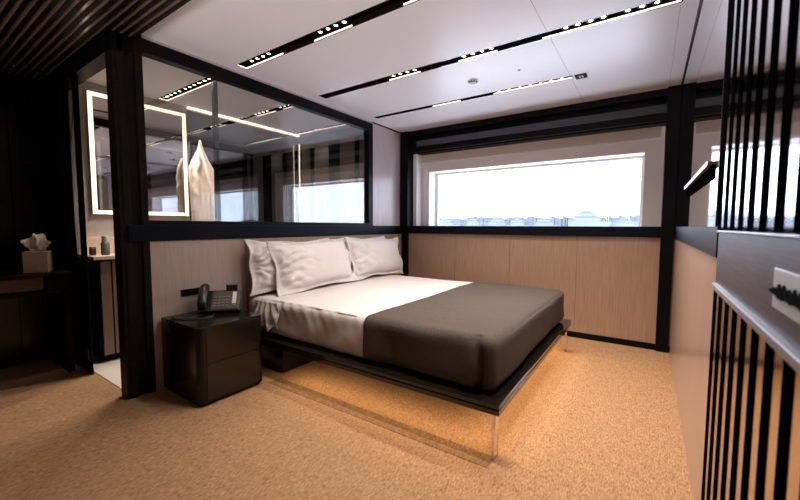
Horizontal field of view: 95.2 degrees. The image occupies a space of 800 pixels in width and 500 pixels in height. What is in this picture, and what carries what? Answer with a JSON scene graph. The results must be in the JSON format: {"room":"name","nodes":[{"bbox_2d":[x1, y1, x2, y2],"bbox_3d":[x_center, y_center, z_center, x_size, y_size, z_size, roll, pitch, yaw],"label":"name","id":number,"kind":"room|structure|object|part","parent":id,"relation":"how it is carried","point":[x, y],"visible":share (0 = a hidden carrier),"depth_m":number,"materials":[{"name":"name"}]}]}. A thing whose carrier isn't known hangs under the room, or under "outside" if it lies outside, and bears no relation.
{"room":"yacht cabin bedroom","nodes":[
{"label":"yacht cabin bedroom","id":0,"kind":"room"},
{"bbox_2d":[0,71,55,368],"bbox_3d":[-4.147,-0.233,1.890,0.205,2.587,3.470,3,5,34],"label":"left wall slats","id":1,"kind":"structure","parent":0,"point":[25,182],"depth_m":3.11,"materials":[{"name":"black wood"}]},
{"bbox_2d":[46,85,75,364],"bbox_3d":[-3.018,-0.318,3.220,0.570,2.587,0.025,3,5,34],"label":"wall","id":2,"kind":"structure","parent":0,"point":[58,141],"depth_m":3.10,"materials":[{"name":"black paint"}]},
{"bbox_2d":[60,75,93,374],"bbox_3d":[-2.624,-0.175,2.959,0.405,2.340,0.017,3,5,34],"label":"door","id":3,"kind":"structure","parent":2,"relation":"in","point":[82,328],"depth_m":2.96,"materials":[{"name":"black wood"}]},
{"bbox_3d":[-2.613,0.543,3.003,0.140,0.900,0.008,3,5,34],"label":"panel","id":4,"kind":"part","parent":3,"relation":"part of","materials":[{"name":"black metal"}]},
{"bbox_2d":[44,30,155,399],"bbox_3d":[-2.434,-0.295,2.908,1.527,2.587,0.175,3,5,34],"label":"door frame","id":5,"kind":"structure","parent":2,"relation":"attached to","point":[124,72],"depth_m":2.49,"materials":[{"name":"brown wood"}]},
{"bbox_2d":[0,0,180,80],"bbox_3d":[-2.127,-1.390,0.505,4.807,0.201,3.585,3,5,34],"label":"ceiling","id":6,"kind":"structure","parent":0,"point":[3,3],"depth_m":2.29,"materials":[{"name":"brown paint"}]},
{"bbox_2d":[0,0,190,81],"bbox_3d":[-1.478,-1.347,1.462,4.647,0.009,1.282,3,5,34],"label":"ceiling slats","id":7,"kind":"structure","parent":0,"point":[10,3],"depth_m":2.29,"materials":[{"name":"black wood"}]},
{"bbox_2d":[45,81,297,268],"bbox_3d":[-1.924,-0.422,4.840,0.188,2.587,3.940,3,5,34],"label":"wall","id":8,"kind":"structure","parent":0,"point":[258,166],"depth_m":4.45,"materials":[{"name":"grey"}]},
{"bbox_2d":[76,237,114,253],"bbox_3d":[-2.636,-0.058,3.627,0.036,0.143,0.900,3,5,34],"label":"backsplash","id":9,"kind":"structure","parent":8,"relation":"attached to","point":[91,242],"depth_m":3.35,"materials":[{"name":"beige stone"}]},
{"bbox_2d":[86,90,188,215],"bbox_3d":[-2.578,-0.903,3.655,0.036,1.100,0.840,3,5,34],"label":"mirror","id":10,"kind":"object","parent":8,"relation":"attached to","point":[165,130],"visible":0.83,"depth_m":3.73,"materials":[{"name":"white mirror"}]},
{"bbox_2d":[299,144,300,221],"bbox_3d":[-1.438,-0.860,5.250,0.008,1.310,0.009,3,5,34],"label":"light","id":11,"kind":"object","parent":8,"relation":"attached to","point":[299,144],"visible":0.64,"depth_m":5.24,"materials":[{"name":"beige"}]},
{"bbox_2d":[297,127,363,222],"bbox_3d":[-1.389,-0.320,4.361,1.260,2.450,1.542,3,5,34],"label":"trim","id":12,"kind":"structure","parent":8,"relation":"attached to","point":[333,137],"depth_m":4.88,"materials":[{"name":"black"}]},
{"bbox_3d":[-2.255,-1.219,4.051,0.135,0.050,0.050,3,5,34],"label":"robe hook","id":13,"kind":"object","parent":8,"relation":"attached to","visible":0},
{"bbox_2d":[188,140,214,220],"bbox_3d":[-2.183,-0.568,4.063,0.242,1.280,0.333,3,5,34],"label":"bathrobe","id":14,"kind":"object","parent":13,"relation":"hanging from","point":[200,170],"visible":0.75,"depth_m":3.98,"materials":[{"name":"white fabric"}]},
{"bbox_2d":[211,79,220,220],"bbox_3d":[-1.649,-0.269,3.313,0.040,2.487,0.035,3,5,34],"label":"trim","id":15,"kind":"structure","parent":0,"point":[214,90],"depth_m":3.26,"materials":[{"name":"grey metal"}]},
{"bbox_2d":[150,123,399,390],"bbox_3d":[-0.913,-0.344,3.866,0.080,2.567,3.185,3,5,34],"label":"wall","id":16,"kind":"structure","parent":0,"point":[176,266],"depth_m":2.93,"materials":[{"name":"brown wood"}]},
{"bbox_2d":[181,287,199,295],"bbox_3d":[-1.608,0.322,2.812,0.011,0.050,0.148,3,5,34],"label":"wall socket","id":17,"kind":"object","parent":16,"relation":"attached to","point":[186,292],"visible":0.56,"depth_m":2.80,"materials":[{"name":"black plastic"}]},
{"bbox_2d":[141,35,371,122],"bbox_3d":[-1.087,-1.515,3.508,0.060,0.023,2.552,3,5,34],"label":"trim","id":18,"kind":"structure","parent":16,"relation":"attached to","point":[142,36],"depth_m":3.07,"materials":[{"name":"grey wood"}]},
{"bbox_2d":[372,122,400,132],"bbox_3d":[-0.167,-1.602,4.796,0.010,0.014,0.618,3,5,34],"label":"trim","id":19,"kind":"structure","parent":16,"relation":"attached to","point":[372,122],"depth_m":4.77,"materials":[{"name":"black wood"}]},
{"bbox_2d":[400,131,412,275],"bbox_3d":[0.117,-0.389,5.192,0.128,2.487,0.235,3,5,34],"label":"trim","id":20,"kind":"structure","parent":16,"relation":"attached to","point":[406,142],"depth_m":5.08,"materials":[{"name":"black paint"}]},
{"bbox_2d":[298,126,364,222],"bbox_3d":[-0.927,-0.431,5.032,1.260,2.587,0.100,3,5,34],"label":"wall","id":21,"kind":"structure","parent":0,"point":[347,146],"depth_m":4.95,"materials":[{"name":"grey"}]},
{"bbox_2d":[0,336,692,499],"bbox_3d":[-1.385,1.094,2.129,5.207,0.086,6.835,3,5,34],"label":"floor","id":22,"kind":"structure","parent":0,"point":[595,420],"depth_m":2.06,"materials":[{"name":"beige carpet"}]},
{"bbox_2d":[0,267,74,371],"bbox_3d":[-3.475,0.628,2.250,0.560,0.825,2.130,3,5,34],"label":"console desk","id":23,"kind":"object","parent":22,"relation":"on","point":[56,284],"visible":0.87,"depth_m":2.95,"materials":[{"name":"brown wood"}]},
{"bbox_3d":[-2.961,0.276,2.531,0.025,0.095,0.710,3,5,34],"label":"drawer","id":24,"kind":"part","parent":23,"relation":"part of","materials":[{"name":"brown wood"}]},
{"bbox_3d":[-3.486,0.371,2.241,0.530,0.030,2.130,3,5,34],"label":"rail","id":25,"kind":"part","parent":23,"relation":"part of","materials":[{"name":"brown wood"}]},
{"bbox_2d":[20,233,52,272],"bbox_3d":[-2.863,0.020,2.884,0.181,0.306,0.140,-2,4,-32],"label":"tissue box","id":26,"kind":"object","parent":23,"relation":"on","point":[38,259],"visible":1,"depth_m":2.85,"materials":[{"name":"brown"}]},
{"bbox_3d":[-2.900,0.658,3.115,0.520,0.655,0.040,3,5,34],"label":"leg","id":27,"kind":"part","parent":23,"relation":"part of","materials":[{"name":"brown wood"}]},
{"bbox_2d":[88,259,119,360],"bbox_3d":[-2.475,0.505,3.585,0.394,0.900,0.850,3,5,34],"label":"vanity unit","id":28,"kind":"object","parent":22,"relation":"on","point":[102,273],"visible":0.15,"depth_m":3.18,"materials":[{"name":"black wood"}]},
{"bbox_2d":[77,252,114,259],"bbox_3d":[-2.468,0.038,3.525,0.436,0.030,0.910,3,5,34],"label":"countertop","id":29,"kind":"structure","parent":28,"relation":"on","point":[98,256],"depth_m":3.12,"materials":[{"name":"beige stone"}]},
{"bbox_2d":[89,247,95,254],"bbox_3d":[-2.671,0.009,3.174,0.049,0.071,0.049,3,5,34],"label":"jar","id":30,"kind":"object","parent":29,"relation":"on","point":[92,250],"visible":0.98,"depth_m":3.15,"materials":[{"name":"brown glass"}]},
{"bbox_2d":[100,236,109,254],"bbox_3d":[-2.594,-0.041,3.212,0.064,0.167,0.063,3,5,34],"label":"bottle","id":31,"kind":"object","parent":29,"relation":"on","point":[105,245],"visible":0.99,"depth_m":3.19,"materials":[{"name":"grey ceramic"}]},
{"bbox_3d":[-2.536,0.506,3.161,0.018,0.815,0.074,3,5,34],"label":"panel","id":32,"kind":"part","parent":28,"relation":"part of","materials":[{"name":"brown wood"}]},
{"bbox_3d":[-2.488,0.501,3.231,0.018,0.815,0.074,3,5,34],"label":"panel","id":33,"kind":"part","parent":28,"relation":"part of","materials":[{"name":"brown wood"}]},
{"bbox_2d":[161,309,261,406],"bbox_3d":[-1.372,0.751,2.700,0.519,0.535,0.483,3,5,34],"label":"nightstand","id":34,"kind":"object","parent":22,"relation":"on","point":[206,361],"visible":0.95,"depth_m":2.52,"materials":[{"name":"black paint"}]},
{"bbox_2d":[167,283,240,332],"bbox_3d":[-1.445,0.414,2.723,0.453,0.309,0.309,-1,4,-17],"label":"desk phone","id":35,"kind":"object","parent":34,"relation":"on","point":[228,300],"visible":1,"depth_m":2.77,"materials":[{"name":"black plastic"}]},
{"bbox_3d":[-1.489,0.525,2.640,0.218,0.098,0.306,3,5,34],"label":"cord","id":36,"kind":"part","parent":35,"relation":"part of","materials":[{"name":"grey plastic"}]},
{"bbox_3d":[-1.172,0.622,2.558,0.039,0.232,0.388,3,5,34],"label":"drawer","id":37,"kind":"part","parent":34,"relation":"part of","materials":[{"name":"black wood"}]},
{"bbox_3d":[-1.173,0.865,2.574,0.039,0.245,0.388,3,5,34],"label":"drawer","id":38,"kind":"part","parent":34,"relation":"part of","materials":[{"name":"black wood"}]},
{"bbox_2d":[268,378,491,467],"bbox_3d":[-0.259,1.045,2.345,1.740,0.002,0.105,3,5,34],"label":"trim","id":39,"kind":"structure","parent":22,"relation":"on","point":[401,428],"depth_m":2.19,"materials":[{"name":"beige carpet"}]},
{"bbox_2d":[245,234,570,460],"bbox_3d":[0.245,0.429,3.489,2.312,1.083,2.495,3,5,34],"label":"platform bed","id":40,"kind":"object","parent":22,"relation":"on","point":[283,354],"visible":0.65,"depth_m":2.40,"materials":[{"name":"black paint"}]},
{"bbox_3d":[-0.663,0.330,4.174,0.035,0.983,2.378,3,5,34],"label":"headboard","id":41,"kind":"part","parent":40,"relation":"part of","materials":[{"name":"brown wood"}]},
{"bbox_3d":[0.494,0.956,1.894,0.012,0.244,0.065,3,5,34],"label":"leg","id":42,"kind":"part","parent":40,"relation":"part of","materials":[{"name":"clear glass"}]},
{"bbox_3d":[1.596,0.852,3.507,0.012,0.244,0.065,3,5,34],"label":"leg","id":43,"kind":"part","parent":40,"relation":"part of","materials":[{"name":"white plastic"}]},
{"bbox_3d":[0.103,0.546,3.327,2.095,0.265,1.705,3,5,34],"label":"mattress","id":44,"kind":"object","parent":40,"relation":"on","visible":0},
{"bbox_2d":[249,274,472,361],"bbox_3d":[-0.207,0.517,3.502,1.429,0.292,1.966,3,5,34],"label":"sheet","id":45,"kind":"object","parent":44,"relation":"on","point":[314,315],"visible":0.81,"depth_m":2.90,"materials":[{"name":"white fabric"}]},
{"bbox_2d":[243,238,331,296],"bbox_3d":[-1.000,0.136,3.455,0.184,0.501,0.982,3,5,38],"label":"pillow","id":46,"kind":"object","parent":45,"relation":"on","point":[262,268],"visible":0.3,"depth_m":3.13,"materials":[{"name":"white fabric"}]},
{"bbox_2d":[266,238,357,296],"bbox_3d":[-0.818,0.130,3.569,0.221,0.483,1.034,3,5,33],"label":"pillow","id":47,"kind":"object","parent":45,"relation":"on","point":[300,266],"visible":1,"depth_m":3.41,"materials":[{"name":"white fabric"}]},
{"bbox_2d":[337,236,384,282],"bbox_3d":[-0.426,0.085,4.293,0.171,0.485,0.988,3,5,34],"label":"pillow","id":48,"kind":"object","parent":45,"relation":"on","point":[381,237],"visible":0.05,"depth_m":4.43,"materials":[{"name":"white fabric"}]},
{"bbox_2d":[344,237,403,281],"bbox_3d":[-0.270,0.085,4.381,0.215,0.511,1.026,3,5,37],"label":"pillow","id":49,"kind":"object","parent":45,"relation":"on","point":[369,257],"visible":0.99,"depth_m":4.23,"materials":[{"name":"white fabric"}]},
{"bbox_2d":[363,282,563,390],"bbox_3d":[0.665,0.556,2.926,0.892,0.314,1.959,3,5,34],"label":"throw","id":50,"kind":"object","parent":44,"relation":"on","point":[475,334],"visible":1,"depth_m":2.29,"materials":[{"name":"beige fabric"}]},
{"bbox_2d":[86,0,699,135],"bbox_3d":[-0.014,-1.570,3.528,4.727,0.090,3.800,3,5,34],"label":"ceiling panels","id":51,"kind":"object","parent":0,"point":[633,54],"visible":0.62,"depth_m":2.77,"materials":[{"name":"white paint"}]},
{"bbox_2d":[143,56,209,78],"bbox_3d":[-1.851,-1.491,2.903,0.040,0.016,0.740,3,5,34],"label":"trim","id":52,"kind":"structure","parent":51,"relation":"attached to","point":[143,56],"depth_m":2.92,"materials":[{"name":"black metal"}]},
{"bbox_2d":[158,78,217,100],"bbox_3d":[-2.002,-1.565,3.459,1.068,0.079,0.103,3,5,34],"label":"recessed light slot","id":53,"kind":"object","parent":51,"relation":"attached to","point":[204,82],"visible":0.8,"depth_m":3.52,"materials":[{"name":"black paint"}]},
{"bbox_2d":[187,107,299,136],"bbox_3d":[-1.883,-1.593,4.615,0.025,0.011,1.540,3,5,34],"label":"light","id":54,"kind":"object","parent":51,"relation":"attached to","point":[187,107],"visible":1,"depth_m":4.52,"materials":[{"name":"beige"}]},
{"bbox_2d":[237,105,292,120],"bbox_3d":[-1.490,-1.609,4.146,1.138,0.079,0.098,3,5,34],"label":"recessed light slot","id":55,"kind":"object","parent":51,"relation":"attached to","point":[284,107],"visible":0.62,"depth_m":4.21,"materials":[{"name":"black paint"}]},
{"bbox_2d":[295,123,346,134],"bbox_3d":[-1.010,-1.654,4.849,1.138,0.079,0.069,3,5,34],"label":"recessed light slot","id":56,"kind":"object","parent":51,"relation":"attached to","point":[333,126],"visible":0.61,"depth_m":4.90,"materials":[{"name":"black paint"}]},
{"bbox_2d":[237,0,418,68],"bbox_3d":[-0.091,-1.472,2.159,2.913,0.079,0.103,3,5,34],"label":"recessed light slot","id":57,"kind":"object","parent":51,"relation":"attached to","point":[387,6],"visible":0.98,"depth_m":2.45,"materials":[{"name":"black paint"}]},
{"bbox_2d":[467,79,478,83],"bbox_3d":[0.650,-1.494,3.249,0.100,0.020,0.100,3,5,34],"label":"smoke detector","id":58,"kind":"object","parent":51,"relation":"attached to","point":[471,81],"visible":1,"depth_m":3.23,"materials":[{"name":"white plastic"}]},
{"bbox_2d":[374,76,572,117],"bbox_3d":[0.599,-1.576,3.755,2.163,0.079,0.069,3,5,34],"label":"recessed light slot","id":59,"kind":"object","parent":51,"relation":"attached to","point":[567,77],"visible":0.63,"depth_m":3.63,"materials":[{"name":"black paint"}]},
{"bbox_2d":[319,0,682,98],"bbox_3d":[0.406,-1.517,2.857,2.878,0.079,0.098,3,5,34],"label":"recessed light slot","id":60,"kind":"object","parent":51,"relation":"attached to","point":[656,4],"visible":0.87,"depth_m":2.59,"materials":[{"name":"black paint"}]},
{"bbox_2d":[574,73,587,79],"bbox_3d":[1.553,-1.490,3.130,0.090,0.008,0.100,3,5,34],"label":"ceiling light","id":61,"kind":"object","parent":51,"relation":"attached to","point":[583,75],"visible":1,"depth_m":3.13,"materials":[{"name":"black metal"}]},
{"bbox_2d":[409,233,674,345],"bbox_3d":[1.327,0.337,4.372,3.107,1.035,0.100,3,5,34],"label":"wall","id":62,"kind":"structure","parent":0,"point":[615,278],"depth_m":3.93,"materials":[{"name":"brown wood"}]},
{"bbox_2d":[454,236,577,322],"bbox_3d":[1.302,0.340,4.334,1.434,1.035,0.012,3,5,34],"label":"trim","id":63,"kind":"structure","parent":62,"relation":"attached to","point":[577,236],"depth_m":3.95,"materials":[{"name":"brown"}]},
{"bbox_2d":[563,331,669,351],"bbox_3d":[1.324,0.887,4.354,3.167,0.060,0.032,3,5,34],"label":"baseboard","id":64,"kind":"structure","parent":62,"relation":"attached to","point":[645,345],"depth_m":3.75,"materials":[{"name":"black paint"}]},
{"bbox_2d":[422,126,665,226],"bbox_3d":[1.563,-0.922,4.524,3.227,1.850,0.250,3,5,34],"label":"lining","id":65,"kind":"object","parent":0,"point":[653,150],"visible":0.12,"depth_m":3.99,"materials":[{"name":"white paint"}]},
{"bbox_2d":[128,37,718,257],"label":"wall trim","id":66,"kind":"structure","parent":65,"relation":"attached to","point":[149,49],"depth_m":3.78,"materials":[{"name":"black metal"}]},
{"bbox_2d":[436,156,644,225],"bbox_3d":[1.578,-0.667,4.646,2.535,0.785,0.040,3,5,34],"label":"window frame","id":67,"kind":"structure","parent":65,"relation":"attached to","point":[634,157],"depth_m":4.40,"materials":[{"name":"white"}]},
{"bbox_2d":[421,137,660,163],"bbox_3d":[1.452,-1.174,4.419,2.780,0.015,0.022,3,5,34],"label":"trim","id":68,"kind":"structure","parent":65,"relation":"attached to","point":[655,137],"depth_m":4.21,"materials":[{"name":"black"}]},
{"bbox_2d":[422,126,660,162],"bbox_3d":[1.454,-1.361,4.410,2.780,0.360,0.015,3,5,34],"label":"trim","id":69,"kind":"structure","parent":65,"relation":"attached to","point":[652,132],"depth_m":4.21,"materials":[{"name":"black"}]},
{"bbox_3d":[0.801,-0.134,0.648,0.110,2.587,6.985,3,5,34],"label":"wall","id":70,"kind":"structure","parent":0,"visible":0},
{"bbox_2d":[669,0,727,499],"bbox_3d":[1.893,-0.186,2.324,0.112,2.475,2.585,3,5,34],"label":"wall","id":71,"kind":"structure","parent":70,"relation":"attached to","point":[702,86],"depth_m":1.82,"materials":[{"name":"white"}]},
{"bbox_2d":[416,104,666,146],"bbox_3d":[1.387,-1.389,4.226,2.753,0.070,0.090,3,5,34],"label":"trim","id":72,"kind":"structure","parent":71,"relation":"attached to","point":[656,109],"depth_m":3.98,"materials":[{"name":"grey wood"}]},
{"bbox_2d":[530,0,680,101],"bbox_3d":[1.304,-1.436,2.273,0.714,0.001,3.200,3,5,34],"label":"trim","id":73,"kind":"structure","parent":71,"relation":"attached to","point":[530,0],"depth_m":2.60,"materials":[{"name":"grey"}]},
{"bbox_2d":[655,84,681,352],"bbox_3d":[2.578,-0.269,3.516,0.102,2.487,0.240,3,5,34],"label":"trim","id":74,"kind":"structure","parent":71,"relation":"attached to","point":[672,131],"depth_m":3.42,"materials":[{"name":"black paint"}]},
{"bbox_2d":[681,0,700,83],"bbox_3d":[1.673,-1.419,2.022,0.008,0.001,3.200,3,5,34],"label":"trim","id":75,"kind":"structure","parent":71,"relation":"attached to","point":[700,0],"depth_m":2.47,"materials":[{"name":"grey"}]},
{"bbox_2d":[682,0,701,83],"bbox_3d":[2.102,-1.437,2.623,0.030,0.039,1.436,3,5,34],"label":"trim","id":76,"kind":"structure","parent":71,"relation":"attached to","point":[701,0],"depth_m":2.48,"materials":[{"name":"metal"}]},
{"bbox_2d":[684,161,714,198],"bbox_3d":[1.527,-0.340,1.894,0.022,0.068,1.220,3,5,34],"label":"wall lamp","id":77,"kind":"object","parent":71,"relation":"attached to","point":[705,174],"visible":1,"depth_m":1.65,"materials":[{"name":"brown metal"}]},
{"bbox_2d":[715,0,730,226],"bbox_3d":[1.106,-0.462,1.228,0.030,0.764,0.066,3,5,34],"label":"trim","id":78,"kind":"structure","parent":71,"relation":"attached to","point":[723,111],"depth_m":1.26,"materials":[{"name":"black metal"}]},
{"bbox_2d":[701,291,799,499],"bbox_3d":[0.487,0.686,0.379,0.040,0.984,2.300,3,5,34],"label":"slatted panel","id":79,"kind":"object","parent":70,"relation":"in","point":[752,439],"depth_m":0.81,"materials":[{"name":"black wood"}]},
{"bbox_2d":[711,230,799,374],"bbox_3d":[0.485,0.093,0.341,0.048,0.204,2.300,3,5,34],"label":"ledge","id":80,"kind":"object","parent":70,"relation":"attached to","point":[791,355],"visible":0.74,"depth_m":0.71,"materials":[{"name":"silver metal"}]},
{"bbox_2d":[716,233,799,351],"bbox_3d":[0.491,0.088,0.337,0.034,0.177,2.300,3,5,34],"label":"wall panel","id":81,"kind":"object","parent":70,"relation":"attached to","point":[746,264],"depth_m":0.80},
{"bbox_2d":[717,0,799,232],"bbox_3d":[0.491,-0.648,0.290,0.040,1.277,2.300,3,5,34],"label":"slatted screen","id":82,"kind":"object","parent":70,"relation":"attached to","point":[760,180],"visible":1,"depth_m":0.82,"materials":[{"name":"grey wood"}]},
{"bbox_2d":[769,267,799,323],"bbox_3d":[0.624,0.078,0.570,0.008,0.075,0.315,3,5,34],"label":"wall plate","id":83,"kind":"object","parent":70,"relation":"attached to","point":[785,290],"visible":1,"depth_m":0.62,"materials":[{"name":"grey plastic"}]},
{"bbox_3d":[0.623,0.078,0.572,0.004,0.032,0.314,3,5,34],"label":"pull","id":84,"kind":"part","parent":83,"relation":"part of","materials":[{"name":"black"}]},
{"label":"outside","id":85,"kind":"structure","parent":0,"visible":0},
{"bbox_2d":[439,215,638,225],"bbox_3d":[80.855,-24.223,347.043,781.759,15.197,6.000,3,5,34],"label":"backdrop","id":86,"kind":"structure","parent":85,"point":[530,220],"depth_m":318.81,"materials":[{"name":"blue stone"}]},
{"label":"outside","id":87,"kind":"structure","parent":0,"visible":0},
{"bbox_3d":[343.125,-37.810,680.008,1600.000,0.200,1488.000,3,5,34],"label":"sea","id":88,"kind":"object","parent":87,"visible":0},
{"bbox_2d":[439,214,458,225],"bbox_3d":[43.730,-24.350,332.372,22.880,17.160,5.200,3,5,34],"label":"moored boat","id":89,"kind":"object","parent":88,"relation":"on","point":[446,221],"visible":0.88,"depth_m":331.11,"materials":[{"name":"grey"}]},
{"bbox_2d":[464,215,484,225],"bbox_3d":[66.310,-23.219,323.086,18.720,16.280,5.200,3,5,34],"label":"moored boat","id":90,"kind":"object","parent":88,"relation":"on","point":[473,222],"visible":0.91,"depth_m":322.10,"materials":[{"name":"grey"}]},
{"bbox_2d":[485,218,506,225],"bbox_3d":[85.754,-23.338,315.862,24.960,17.600,5.200,3,5,34],"label":"moored boat","id":91,"kind":"object","parent":88,"relation":"on","point":[495,221],"visible":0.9,"depth_m":314.95,"materials":[{"name":"grey"}]},
{"bbox_2d":[507,213,529,225],"bbox_3d":[96.531,-21.464,296.496,17.680,16.500,5.200,3,5,34],"label":"moored boat","id":92,"kind":"object","parent":88,"relation":"on","point":[516,222],"visible":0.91,"depth_m":295.43,"materials":[{"name":"grey"}]},
{"bbox_2d":[532,212,559,225],"bbox_3d":[115.924,-21.255,289.327,20.800,17.160,5.200,3,5,34],"label":"moored boat","id":93,"kind":"object","parent":88,"relation":"on","point":[544,221],"visible":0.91,"depth_m":288.38,"materials":[{"name":"grey"}]},
{"bbox_2d":[568,202,611,225],"bbox_3d":[137.010,-22.805,263.912,28.080,23.760,5.200,3,5,34],"label":"moored boat","id":94,"kind":"object","parent":88,"relation":"on","point":[586,217],"visible":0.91,"depth_m":262.83,"materials":[{"name":"grey"}]},
{"bbox_2d":[615,212,633,225],"bbox_3d":[163.326,-18.922,263.166,18.720,16.280,5.200,3,5,34],"label":"moored boat","id":95,"kind":"object","parent":88,"relation":"on","point":[624,221],"visible":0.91,"depth_m":262.44,"materials":[{"name":"grey"}]}
]}

